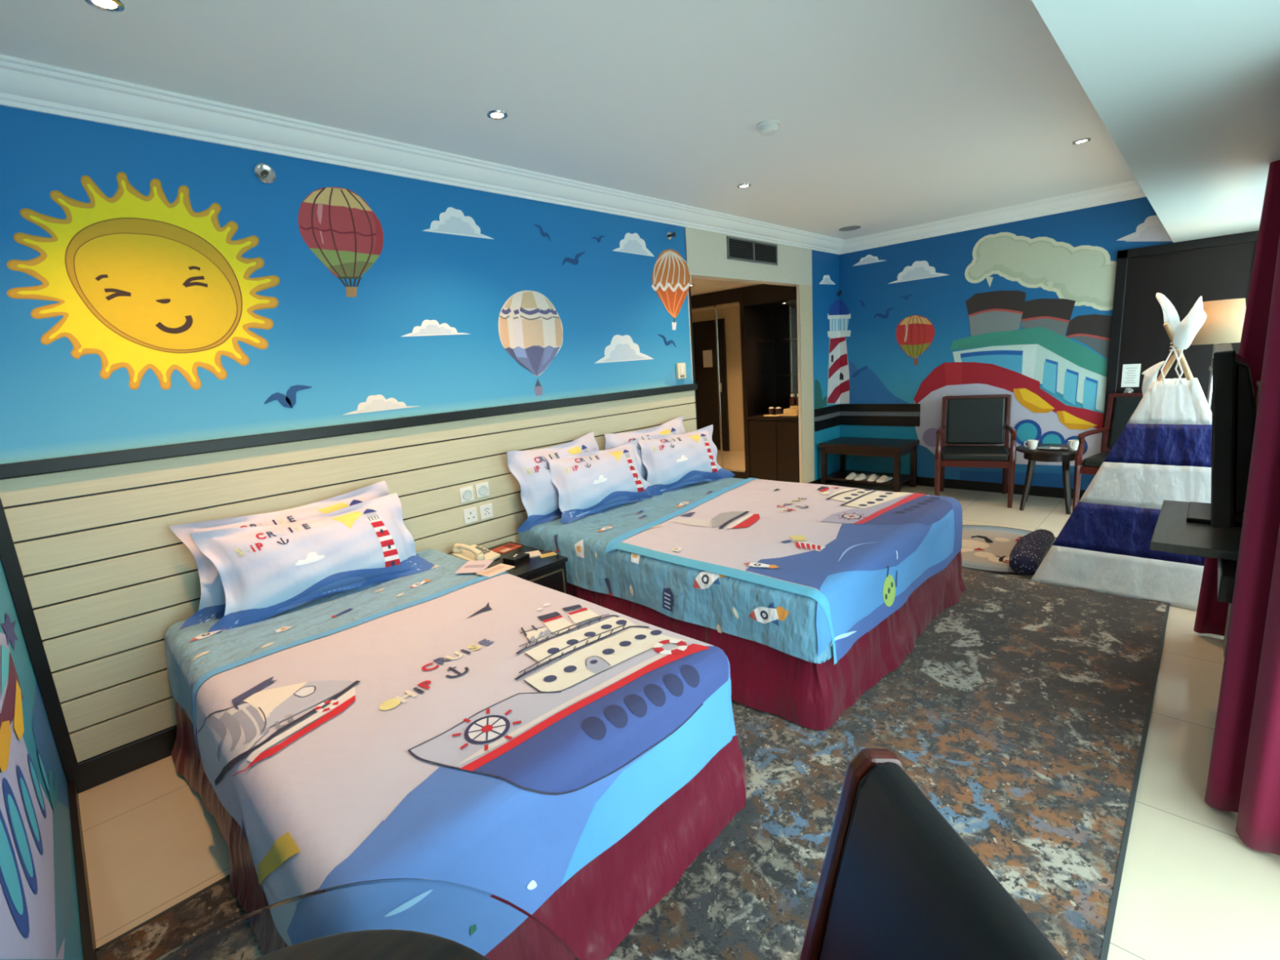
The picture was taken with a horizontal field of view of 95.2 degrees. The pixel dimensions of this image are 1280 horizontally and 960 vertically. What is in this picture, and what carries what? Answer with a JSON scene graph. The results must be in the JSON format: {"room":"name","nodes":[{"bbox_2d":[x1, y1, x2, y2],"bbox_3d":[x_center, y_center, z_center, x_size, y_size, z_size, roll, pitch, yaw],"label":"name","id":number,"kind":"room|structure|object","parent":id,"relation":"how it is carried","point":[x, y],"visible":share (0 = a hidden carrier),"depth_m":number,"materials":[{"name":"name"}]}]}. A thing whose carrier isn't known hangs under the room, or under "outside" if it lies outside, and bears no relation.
{"room":"hotel room","nodes":[
{"label":"hotel room","id":0,"kind":"room"},
{"bbox_2d":[0,558,84,959],"bbox_3d":[-1.696,0.061,1.345,2.828,2.678,0.143,7,16,44],"label":"wall","id":1,"kind":"structure","parent":0,"point":[40,917],"depth_m":1.41,"materials":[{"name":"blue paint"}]},
{"bbox_2d":[67,780,97,959],"bbox_3d":[-1.508,1.275,1.600,1.900,0.060,0.019,7,16,44],"label":"baseboard","id":2,"kind":"structure","parent":1,"relation":"attached to","point":[88,939],"depth_m":1.79,"materials":[{"name":"black wood"}]},
{"bbox_2d":[0,105,839,483],"bbox_3d":[-0.112,-0.673,4.313,0.124,2.620,6.748,7,16,44],"label":"wall","id":3,"kind":"structure","parent":0,"point":[155,291],"depth_m":2.69,"materials":[{"name":"blue paint"}]},
{"bbox_2d":[65,724,177,793],"bbox_3d":[-0.839,0.793,3.635,0.027,0.118,3.963,7,16,44],"label":"baseboard","id":4,"kind":"structure","parent":3,"relation":"attached to","point":[101,768],"depth_m":2.36,"materials":[{"name":"black wood"}]},
{"bbox_2d":[253,163,275,183],"bbox_3d":[-1.635,-1.339,2.548,0.018,0.080,0.080,7,16,44],"label":"sprinkler","id":5,"kind":"object","parent":3,"relation":"attached to","point":[264,172],"visible":1,"depth_m":2.55,"materials":[{"name":"silver metal"}]},
{"bbox_2d":[0,383,697,774],"bbox_3d":[-0.878,0.169,3.504,0.044,1.194,3.963,7,16,44],"label":"panelling","id":6,"kind":"object","parent":3,"relation":"attached to","point":[97,575],"visible":0.66,"depth_m":2.41,"materials":[{"name":"beige wood"}]},
{"bbox_2d":[458,485,474,502],"bbox_3d":[-0.996,0.083,3.361,0.015,0.086,0.086,7,16,44],"label":"dimmer switch","id":7,"kind":"object","parent":6,"relation":"attached to","point":[466,494],"visible":1,"depth_m":3.36,"materials":[{"name":"white plastic"}]},
{"bbox_2d":[462,506,478,524],"bbox_3d":[-0.983,0.206,3.392,0.012,0.086,0.086,7,16,44],"label":"wall socket","id":8,"kind":"object","parent":6,"relation":"attached to","point":[470,515],"visible":1,"depth_m":3.39,"materials":[{"name":"white plastic"}]},
{"bbox_2d":[475,481,489,498],"bbox_3d":[-0.924,0.059,3.433,0.015,0.086,0.086,7,16,44],"label":"dimmer switch","id":9,"kind":"object","parent":6,"relation":"attached to","point":[482,489],"visible":1,"depth_m":3.43,"materials":[{"name":"white plastic"}]},
{"bbox_2d":[479,502,493,519],"bbox_3d":[-0.910,0.186,3.466,0.012,0.086,0.086,7,16,44],"label":"wall socket","id":10,"kind":"object","parent":6,"relation":"attached to","point":[486,510],"visible":1,"depth_m":3.46,"materials":[{"name":"white plastic"}]},
{"bbox_2d":[0,53,1146,254],"bbox_3d":[0.835,-1.772,3.076,2.763,0.120,6.748,7,16,44],"label":"trim","id":11,"kind":"structure","parent":3,"relation":"attached to","point":[24,84],"depth_m":2.84,"materials":[{"name":"white paint"}]},
{"bbox_2d":[666,231,675,239],"bbox_3d":[0.238,-1.847,4.407,0.055,0.060,0.060,7,16,44],"label":"sprinkler","id":12,"kind":"object","parent":3,"relation":"attached to","point":[668,235],"visible":1,"depth_m":4.41,"materials":[{"name":"silver metal"}]},
{"bbox_2d":[675,362,686,379],"bbox_3d":[0.326,-0.866,4.638,0.032,0.124,0.100,7,16,44],"label":"controller","id":13,"kind":"object","parent":3,"relation":"attached to","point":[680,367],"visible":1,"depth_m":4.62,"materials":[{"name":"beige plastic"}]},
{"bbox_2d":[688,274,697,430],"bbox_3d":[0.418,-0.584,4.880,0.119,2.150,0.031,7,16,44],"label":"trim","id":14,"kind":"structure","parent":3,"relation":"attached to","point":[689,290],"depth_m":4.74,"materials":[{"name":"black wood"}]},
{"bbox_2d":[726,235,777,265],"bbox_3d":[1.016,-2.044,5.223,0.012,0.184,0.800,7,16,44],"label":"air vent","id":15,"kind":"object","parent":3,"relation":"in","point":[737,249],"visible":1,"depth_m":5.20,"materials":[{"name":"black metal"}]},
{"bbox_2d":[808,471,835,484],"bbox_3d":[2.045,0.019,6.548,0.015,0.095,0.847,7,16,44],"label":"baseboard","id":16,"kind":"structure","parent":3,"relation":"attached to","point":[817,481],"depth_m":6.48,"materials":[{"name":"black wood"}]},
{"bbox_2d":[0,0,1136,239],"bbox_3d":[0.313,-1.759,2.636,2.863,0.100,8.328,7,16,44],"label":"ceiling","id":17,"kind":"structure","parent":0,"point":[891,114],"depth_m":2.41,"materials":[{"name":"white paint"}]},
{"bbox_2d":[84,0,124,12],"bbox_3d":[-1.554,-1.384,1.694,0.092,0.007,0.092,7,16,44],"label":"recessed light","id":18,"kind":"object","parent":17,"relation":"in","point":[110,6],"visible":1,"depth_m":1.70,"materials":[{"name":"silver metal"}]},
{"bbox_2d":[486,110,507,119],"bbox_3d":[-0.639,-1.633,2.616,0.092,0.007,0.092,7,16,44],"label":"recessed light","id":19,"kind":"object","parent":17,"relation":"in","point":[494,114],"visible":1,"depth_m":2.61,"materials":[{"name":"silver metal"}]},
{"bbox_2d":[737,183,751,188],"bbox_3d":[0.708,-1.999,3.972,0.092,0.007,0.092,7,16,44],"label":"recessed light","id":20,"kind":"object","parent":17,"relation":"in","point":[743,185],"visible":1,"depth_m":3.96,"materials":[{"name":"silver metal"}]},
{"bbox_2d":[755,119,779,135],"bbox_3d":[0.646,-1.769,2.944,0.116,0.047,0.116,7,16,44],"label":"smoke detector","id":21,"kind":"object","parent":17,"relation":"attached to","point":[770,126],"visible":1,"depth_m":2.91,"materials":[{"name":"white plastic"}]},
{"bbox_2d":[839,225,861,231],"bbox_3d":[2.020,-2.419,5.622,0.200,0.010,0.200,7,16,44],"label":"ceiling disc","id":22,"kind":"object","parent":17,"relation":"attached to","point":[855,227],"visible":1,"depth_m":5.59,"materials":[{"name":"grey"}]},
{"bbox_2d":[1072,137,1090,144],"bbox_3d":[2.678,-2.053,3.541,0.092,0.007,0.092,7,16,44],"label":"recessed light","id":23,"kind":"object","parent":17,"relation":"in","point":[1085,140],"visible":1,"depth_m":3.53,"materials":[{"name":"silver metal"}]},
{"bbox_2d":[78,480,1279,959],"bbox_3d":[-0.350,0.799,3.985,7.050,0.100,8.328,7,16,44],"label":"floor","id":24,"kind":"structure","parent":0,"point":[1191,888],"depth_m":1.87,"materials":[{"name":"tile"}]},
{"bbox_2d":[486,541,568,594],"bbox_3d":[-0.720,0.670,3.290,0.555,0.475,0.411,7,16,44],"label":"nightstand","id":25,"kind":"object","parent":24,"relation":"on","point":[550,572],"visible":0.22,"depth_m":3.15,"materials":[{"name":"brown wood"}]},
{"bbox_2d":[452,543,500,560],"bbox_3d":[-0.901,0.395,3.231,0.248,0.112,0.180,3,13,30],"label":"telephone","id":26,"kind":"object","parent":25,"relation":"on","point":[464,552],"visible":0.83,"depth_m":3.21,"materials":[{"name":"beige plastic"}]},
{"bbox_2d":[491,542,522,553],"bbox_3d":[-0.786,0.401,3.437,0.120,0.004,0.150,4,14,36],"label":"leaflet","id":27,"kind":"object","parent":25,"relation":"on","point":[508,547],"visible":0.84,"depth_m":3.43,"materials":[{"name":"brown paper"}]},
{"bbox_2d":[502,551,529,564],"bbox_3d":[-0.677,0.427,3.199,0.090,0.030,0.120,3,13,32],"label":"box","id":28,"kind":"object","parent":25,"relation":"on","point":[517,557],"visible":1,"depth_m":3.17,"materials":[{"name":"black leather"}]},
{"bbox_2d":[526,550,541,557],"bbox_3d":[-0.611,0.418,3.281,0.100,0.007,0.085,-8,12,-20],"label":"notepad","id":29,"kind":"object","parent":25,"relation":"on","point":[533,553],"visible":0.56,"depth_m":3.28,"materials":[{"name":"beige paper"}]},
{"bbox_2d":[540,550,552,554],"bbox_3d":[-0.551,0.411,3.299,0.110,0.006,0.030,-7,12,-15],"label":"card","id":30,"kind":"object","parent":25,"relation":"on","point":[548,551],"visible":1,"depth_m":3.30,"materials":[{"name":"grey paper"}]},
{"bbox_2d":[538,551,556,558],"bbox_3d":[-0.515,0.418,3.258,0.090,0.003,0.055,-9,12,-25],"label":"card","id":31,"kind":"object","parent":25,"relation":"on","point":[552,553],"visible":1,"depth_m":3.25,"materials":[{"name":"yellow paper"}]},
{"bbox_2d":[95,567,1169,959],"bbox_3d":[0.687,0.986,2.386,2.010,0.014,4.235,7,16,44],"label":"area rug","id":32,"kind":"object","parent":24,"relation":"on","point":[1021,711],"visible":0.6,"depth_m":2.02,"materials":[{"name":"grey carpet"}]},
{"bbox_2d":[153,878,579,959],"bbox_3d":[-0.351,1.038,0.558,0.800,0.742,0.800,7,16,44],"label":"glass table","id":33,"kind":"object","parent":32,"relation":"on","point":[393,918],"visible":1,"depth_m":0.80,"materials":[{"name":"clear glass"}]},
{"bbox_2d":[170,701,746,959],"bbox_3d":[-0.791,0.856,2.162,2.043,0.528,1.349,7,16,44],"label":"bed","id":34,"kind":"object","parent":32,"relation":"on","point":[597,908],"visible":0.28,"depth_m":1.66,"materials":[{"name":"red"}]},
{"bbox_2d":[164,548,502,728],"bbox_3d":[-0.847,0.690,2.176,1.865,0.279,1.258,7,16,44],"label":"fitted sheet","id":35,"kind":"object","parent":34,"relation":"on","point":[192,652],"visible":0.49,"depth_m":2.32,"materials":[{"name":"blue fabric"}]},
{"bbox_2d":[168,480,418,631],"bbox_3d":[-1.540,0.305,2.663,0.183,0.442,1.002,7,16,44],"label":"pillow","id":36,"kind":"object","parent":35,"relation":"on","point":[212,603],"visible":0.21,"depth_m":2.44,"materials":[{"name":"fabric"}]},
{"bbox_2d":[190,493,434,632],"bbox_3d":[-1.408,0.336,2.576,0.229,0.404,0.953,7,16,44],"label":"pillow","id":37,"kind":"object","parent":35,"relation":"on","point":[264,571],"visible":1,"depth_m":2.48,"materials":[{"name":"fabric"}]},
{"bbox_2d":[191,571,736,914],"bbox_3d":[-0.558,0.734,1.898,1.310,0.322,1.281,7,16,44],"label":"coverlet","id":38,"kind":"object","parent":35,"relation":"on","point":[497,735],"visible":0.98,"depth_m":1.56,"materials":[{"name":"fabric"}]},
{"bbox_2d":[454,560,493,573],"bbox_3d":[-0.790,0.413,2.791,0.130,0.004,0.170,-3,11,7],"label":"paper card","id":39,"kind":"object","parent":35,"relation":"on","point":[470,566],"visible":1,"depth_m":2.78,"materials":[{"name":"grey paper"}]},
{"bbox_2d":[475,563,515,577],"bbox_3d":[-0.672,0.420,2.718,0.100,0.004,0.150,4,14,36],"label":"paper card","id":40,"kind":"object","parent":35,"relation":"on","point":[499,568],"visible":1,"depth_m":2.71,"materials":[{"name":"beige paper"}]},
{"bbox_2d":[567,550,966,730],"bbox_3d":[0.610,0.480,3.545,2.081,0.528,1.907,7,16,44],"label":"bed","id":41,"kind":"object","parent":32,"relation":"on","point":[764,677],"visible":0.36,"depth_m":2.53,"materials":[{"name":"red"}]},
{"bbox_2d":[518,477,833,663],"bbox_3d":[0.593,0.321,3.523,2.009,0.286,1.820,7,16,44],"label":"fitted sheet","id":42,"kind":"object","parent":41,"relation":"on","point":[782,620],"visible":0.44,"depth_m":2.79,"materials":[{"name":"blue fabric"}]},
{"bbox_2d":[506,431,598,532],"bbox_3d":[-0.484,-0.009,3.740,0.174,0.514,0.848,5,15,39],"label":"pillow","id":43,"kind":"object","parent":42,"relation":"on","point":[539,495],"visible":0.47,"depth_m":3.54,"materials":[{"name":"fabric"}]},
{"bbox_2d":[542,439,662,523],"bbox_3d":[-0.246,0.002,3.811,0.242,0.433,0.896,7,16,44],"label":"pillow","id":44,"kind":"object","parent":42,"relation":"on","point":[586,483],"visible":0.98,"depth_m":3.70,"materials":[{"name":"fabric"}]},
{"bbox_2d":[604,415,685,480],"bbox_3d":[0.101,-0.171,4.319,0.161,0.521,1.002,7,16,44],"label":"pillow","id":45,"kind":"object","parent":42,"relation":"on","point":[675,426],"visible":0.27,"depth_m":4.18,"materials":[{"name":"fabric"}]},
{"bbox_2d":[634,424,734,496],"bbox_3d":[0.308,-0.144,4.327,0.898,0.445,0.237,-13,14,-38],"label":"pillow","id":46,"kind":"object","parent":42,"relation":"on","point":[671,462],"visible":0.97,"depth_m":4.23,"materials":[{"name":"fabric"}]},
{"bbox_2d":[604,477,962,664],"bbox_3d":[0.782,0.347,3.359,1.533,0.322,1.819,7,16,44],"label":"coverlet","id":47,"kind":"object","parent":42,"relation":"on","point":[860,553],"visible":1,"depth_m":2.91,"materials":[{"name":"fabric"}]},
{"bbox_2d":[799,748,1065,959],"bbox_3d":[0.114,0.895,0.560,0.599,0.955,0.570,-5,11,-7],"label":"dining chair","id":48,"kind":"object","parent":32,"relation":"on","point":[897,881],"visible":1,"depth_m":0.65,"materials":[{"name":"black leather"}]},
{"bbox_2d":[691,287,776,479],"bbox_3d":[1.032,-1.167,7.372,1.220,2.235,0.700,7,16,44],"label":"wardrobe","id":49,"kind":"object","parent":24,"relation":"on","point":[728,360],"visible":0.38,"depth_m":6.91,"materials":[{"name":"brown wood"}]},
{"bbox_2d":[743,284,799,482],"bbox_3d":[1.716,-1.076,6.674,0.738,2.235,0.660,7,16,44],"label":"tall cabinet","id":50,"kind":"object","parent":24,"relation":"on","point":[774,441],"visible":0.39,"depth_m":6.68,"materials":[{"name":"brown wood"}]},
{"bbox_2d":[747,410,798,420],"bbox_3d":[1.739,-0.749,6.739,0.738,0.035,0.660,7,16,44],"label":"countertop","id":51,"kind":"structure","parent":50,"relation":"on","point":[760,416],"depth_m":6.57,"materials":[{"name":"brown wood"}]},
{"bbox_2d":[768,406,774,414],"bbox_3d":[1.495,-0.781,6.642,0.068,0.100,0.068,7,16,44],"label":"mug","id":52,"kind":"object","parent":51,"relation":"on","point":[771,410],"visible":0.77,"depth_m":6.62,"materials":[{"name":"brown ceramic"}]},
{"bbox_2d":[763,414,779,416],"bbox_3d":[1.480,-0.724,6.576,0.180,0.016,0.055,7,16,44],"label":"napkin","id":53,"kind":"object","parent":51,"relation":"on","point":[764,415],"visible":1,"depth_m":6.56,"materials":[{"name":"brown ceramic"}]},
{"bbox_2d":[775,406,781,414],"bbox_3d":[1.560,-0.773,6.580,0.068,0.100,0.068,7,16,44],"label":"mug","id":54,"kind":"object","parent":51,"relation":"on","point":[778,410],"visible":0.83,"depth_m":6.55,"materials":[{"name":"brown ceramic"}]},
{"bbox_2d":[779,405,798,416],"bbox_3d":[1.689,-0.776,6.537,0.245,0.105,0.200,7,16,44],"label":"caddy","id":55,"kind":"object","parent":51,"relation":"on","point":[793,411],"visible":0.66,"depth_m":6.47,"materials":[{"name":"brown wood"}]},
{"bbox_2d":[789,393,795,405],"bbox_3d":[1.710,-0.901,6.540,0.072,0.135,0.072,7,16,44],"label":"jar","id":56,"kind":"object","parent":55,"relation":"on","point":[793,400],"visible":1,"depth_m":6.52,"materials":[{"name":"brown glass"}]},
{"bbox_2d":[795,393,798,405],"bbox_3d":[1.768,-0.894,6.484,0.072,0.135,0.072,7,16,44],"label":"jar","id":57,"kind":"object","parent":55,"relation":"on","point":[797,398],"visible":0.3,"depth_m":6.47,"materials":[{"name":"brown glass"}]},
{"bbox_2d":[779,413,798,416],"bbox_3d":[1.692,-0.734,6.545,0.245,0.018,0.200,7,16,44],"label":"tray","id":58,"kind":"object","parent":51,"relation":"on","point":[784,414],"depth_m":6.47,"materials":[{"name":"beige wood"}]},
{"bbox_2d":[790,304,798,398],"bbox_3d":[1.981,-1.413,6.743,0.510,1.230,0.030,7,16,44],"label":"mirror","id":59,"kind":"object","parent":51,"relation":"on","point":[793,330],"depth_m":6.86,"materials":[{"name":"clear glass"}]},
{"bbox_2d":[755,337,797,342],"bbox_3d":[1.729,-1.595,6.624,0.730,0.008,0.385,7,16,44],"label":"glass shelf","id":60,"kind":"object","parent":50,"relation":"attached to","point":[791,340],"depth_m":6.71,"materials":[{"name":"teal"}]},
{"bbox_2d":[756,373,797,377],"bbox_3d":[1.756,-1.214,6.700,0.730,0.008,0.385,7,16,44],"label":"glass shelf","id":61,"kind":"object","parent":50,"relation":"attached to","point":[791,375],"depth_m":6.74,"materials":[{"name":"teal"}]},
{"bbox_2d":[818,436,919,492],"bbox_3d":[2.456,-0.165,6.285,0.860,0.500,0.540,7,16,44],"label":"bench","id":62,"kind":"object","parent":24,"relation":"on","point":[842,446],"visible":0.91,"depth_m":6.15,"materials":[{"name":"brown wood"}]},
{"bbox_2d":[845,472,859,479],"bbox_3d":[2.295,-0.055,6.291,0.085,0.055,0.265,7,16,44],"label":"slipper","id":63,"kind":"object","parent":62,"relation":"on","point":[852,475],"visible":0.84,"depth_m":6.23,"materials":[{"name":"white fabric"}]},
{"bbox_2d":[853,473,870,480],"bbox_3d":[2.368,-0.044,6.208,0.265,0.055,0.085,-13,14,-36],"label":"slipper","id":64,"kind":"object","parent":62,"relation":"on","point":[861,477],"visible":0.9,"depth_m":6.16,"materials":[{"name":"white fabric"}]},
{"bbox_2d":[826,469,913,485],"bbox_3d":[2.465,-0.030,6.312,0.800,0.025,0.480,7,16,44],"label":"shelf","id":65,"kind":"object","parent":62,"relation":"attached to","point":[841,475],"depth_m":6.27,"materials":[{"name":"brown wood"}]},
{"bbox_2d":[866,474,879,481],"bbox_3d":[2.460,-0.038,6.146,0.085,0.055,0.265,5,14,38],"label":"slipper","id":66,"kind":"object","parent":62,"relation":"on","point":[872,477],"visible":0.99,"depth_m":6.08,"materials":[{"name":"white fabric"}]},
{"bbox_2d":[875,475,892,482],"bbox_3d":[2.533,-0.024,6.049,0.265,0.055,0.085,-14,15,-40],"label":"slipper","id":67,"kind":"object","parent":62,"relation":"on","point":[883,478],"visible":1,"depth_m":6.00,"materials":[{"name":"white fabric"}]},
{"bbox_2d":[934,394,1017,507],"bbox_3d":[3.146,-0.291,5.494,0.634,0.963,0.646,2,13,29],"label":"armchair","id":68,"kind":"object","parent":24,"relation":"on","point":[975,428],"visible":0.99,"depth_m":5.56,"materials":[{"name":"brown wood"}]},
{"bbox_2d":[960,524,1056,574],"bbox_3d":[2.541,0.484,4.238,1.100,0.016,1.100,7,16,44],"label":"round rug","id":69,"kind":"object","parent":24,"relation":"on","point":[988,548],"visible":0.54,"depth_m":4.21,"materials":[{"name":"beige fabric"}]},
{"bbox_2d":[1008,528,1054,574],"bbox_3d":[2.676,0.449,3.967,0.194,0.155,0.896,7,16,44],"label":"bolster","id":70,"kind":"object","parent":69,"relation":"on","point":[1026,556],"visible":1,"depth_m":3.72,"materials":[{"name":"blue fabric"}]},
{"bbox_2d":[1016,444,1086,514],"bbox_3d":[3.543,-0.015,5.073,0.500,0.532,0.500,7,16,44],"label":"side table","id":71,"kind":"object","parent":24,"relation":"on","point":[1065,456],"visible":0.85,"depth_m":4.91,"materials":[{"name":"brown wood"}]},
{"bbox_2d":[1023,440,1038,448],"bbox_3d":[3.372,-0.304,5.027,0.092,0.075,0.076,-4,11,1],"label":"cup","id":72,"kind":"object","parent":71,"relation":"on","point":[1032,444],"visible":1,"depth_m":5.01,"materials":[{"name":"white ceramic"}]},
{"bbox_2d":[1037,446,1068,450],"bbox_3d":[3.497,-0.267,4.951,0.218,0.014,0.152,7,16,44],"label":"tray","id":73,"kind":"object","parent":71,"relation":"on","point":[1047,448],"visible":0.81,"depth_m":4.94,"materials":[{"name":"silver metal"}]},
{"bbox_2d":[1067,440,1079,450],"bbox_3d":[3.601,-0.289,4.862,0.097,0.079,0.080,-4,11,-1],"label":"cup","id":74,"kind":"object","parent":71,"relation":"on","point":[1073,445],"visible":0.96,"depth_m":4.84,"materials":[{"name":"white ceramic"}]},
{"bbox_2d":[1072,392,1142,511],"bbox_3d":[3.973,-0.188,4.679,0.646,0.963,0.634,-12,14,-35],"label":"armchair","id":75,"kind":"object","parent":24,"relation":"on","point":[1121,406],"visible":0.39,"depth_m":4.86,"materials":[{"name":"brown wood"}]},
{"bbox_2d":[1030,292,1212,610],"bbox_3d":[3.113,-0.249,3.442,1.114,1.671,1.128,7,16,44],"label":"tent","id":76,"kind":"object","parent":24,"relation":"on","point":[1162,452],"visible":0.69,"depth_m":3.31,"materials":[{"name":"white fabric"}]},
{"bbox_2d":[1190,297,1245,408],"bbox_3d":[3.876,-0.385,3.997,0.299,1.625,0.299,-10,13,-26],"label":"floor lamp","id":77,"kind":"object","parent":24,"relation":"on","point":[1224,320],"visible":0.52,"depth_m":3.77,"materials":[{"name":"beige fabric"}]},
{"bbox_2d":[1223,381,1260,657],"bbox_3d":[2.746,0.199,2.493,0.265,1.225,0.180,7,16,44],"label":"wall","id":78,"kind":"structure","parent":24,"relation":"on","point":[1258,383],"depth_m":2.62,"materials":[{"name":"paint"}]},
{"bbox_2d":[690,277,759,296],"bbox_3d":[0.114,-2.163,6.683,3.080,0.100,2.955,7,16,44],"label":"ceiling","id":79,"kind":"structure","parent":0,"point":[700,286],"depth_m":6.26,"materials":[{"name":"beige paint"}]},
{"bbox_2d":[839,196,1173,489],"bbox_3d":[3.559,-1.162,5.454,3.740,2.620,0.130,7,16,44],"label":"wall","id":80,"kind":"structure","parent":0,"point":[1022,309],"depth_m":5.50,"materials":[{"name":"blue paint"}]},
{"bbox_2d":[813,411,919,421],"bbox_3d":[2.410,-0.674,6.212,0.884,0.050,0.607,7,16,44],"label":"trim","id":81,"kind":"structure","parent":80,"relation":"attached to","point":[839,413],"depth_m":6.42,"materials":[{"name":"grey laminate"}]},
{"bbox_2d":[814,415,919,431],"bbox_3d":[2.415,-0.598,6.227,0.884,0.105,0.607,7,16,44],"label":"trim","id":82,"kind":"structure","parent":80,"relation":"attached to","point":[840,420],"depth_m":6.43,"materials":[{"name":"black wood"}]},
{"bbox_2d":[813,404,920,417],"bbox_3d":[2.405,-0.738,6.199,0.884,0.082,0.607,7,16,44],"label":"trim","id":83,"kind":"structure","parent":80,"relation":"attached to","point":[839,407],"depth_m":6.40,"materials":[{"name":"black wood"}]},
{"bbox_2d":[839,470,1085,499],"bbox_3d":[3.208,0.038,6.035,2.399,0.095,0.017,7,16,44],"label":"baseboard","id":84,"kind":"structure","parent":80,"relation":"attached to","point":[1056,492],"depth_m":5.77,"materials":[{"name":"black wood"}]},
{"bbox_2d":[1100,231,1258,452],"bbox_3d":[4.307,-0.808,4.707,0.857,2.116,0.119,7,16,44],"label":"wall panel","id":85,"kind":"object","parent":80,"relation":"in","point":[1220,268],"depth_m":4.65,"materials":[{"name":"black wood"}]},
{"bbox_2d":[1120,364,1141,386],"bbox_3d":[4.116,-0.875,4.896,0.116,0.190,0.005,7,16,44],"label":"sign","id":86,"kind":"object","parent":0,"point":[1131,372],"visible":1,"depth_m":4.89,"materials":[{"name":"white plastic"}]},
{"bbox_2d":[1031,0,1279,243],"bbox_3d":[1.541,-1.368,1.522,0.507,0.602,8.328,7,16,44],"label":"ceiling","id":87,"kind":"structure","parent":0,"point":[1187,91],"depth_m":1.63,"materials":[{"name":"white paint"}]},
{"bbox_3d":[2.034,-0.078,1.380,0.120,2.300,8.328,7,16,44],"label":"wall window","id":88,"kind":"structure","parent":0,"visible":0},
{"bbox_2d":[1149,500,1244,603],"bbox_3d":[2.195,0.251,2.179,0.415,0.122,0.900,7,16,44],"label":"desk","id":89,"kind":"object","parent":88,"relation":"attached to","point":[1172,533],"visible":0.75,"depth_m":2.11,"materials":[{"name":"laminate"}]},
{"bbox_2d":[1149,500,1244,560],"bbox_3d":[2.254,0.190,2.233,0.415,0.032,0.720,7,16,44],"label":"countertop","id":90,"kind":"structure","parent":89,"relation":"on","point":[1172,533],"depth_m":2.14,"materials":[{"name":"laminate"}]},
{"bbox_2d":[1186,343,1257,528],"bbox_3d":[2.296,-0.182,2.285,0.168,0.670,0.930,7,16,44],"label":"television","id":91,"kind":"object","parent":89,"relation":"on","point":[1234,407],"visible":0.91,"depth_m":1.97,"materials":[{"name":"black plastic"}]},
{"bbox_3d":[1.850,-1.419,1.201,0.370,0.420,8.328,7,16,44],"label":"ceiling","id":92,"kind":"structure","parent":0,"visible":0},
{"bbox_2d":[1193,160,1279,635],"bbox_3d":[2.868,-0.378,2.603,0.384,2.265,0.363,7,16,44],"label":"curtain","id":93,"kind":"object","parent":92,"relation":"hanging from","point":[1211,614],"visible":0.33,"depth_m":2.52,"materials":[{"name":"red fabric"}]},
{"bbox_2d":[1204,235,1279,855],"bbox_3d":[1.762,-0.081,1.507,0.257,2.265,0.338,7,16,44],"label":"curtain","id":94,"kind":"object","parent":92,"relation":"hanging from","point":[1243,779],"visible":1,"depth_m":1.64,"materials":[{"name":"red fabric"}]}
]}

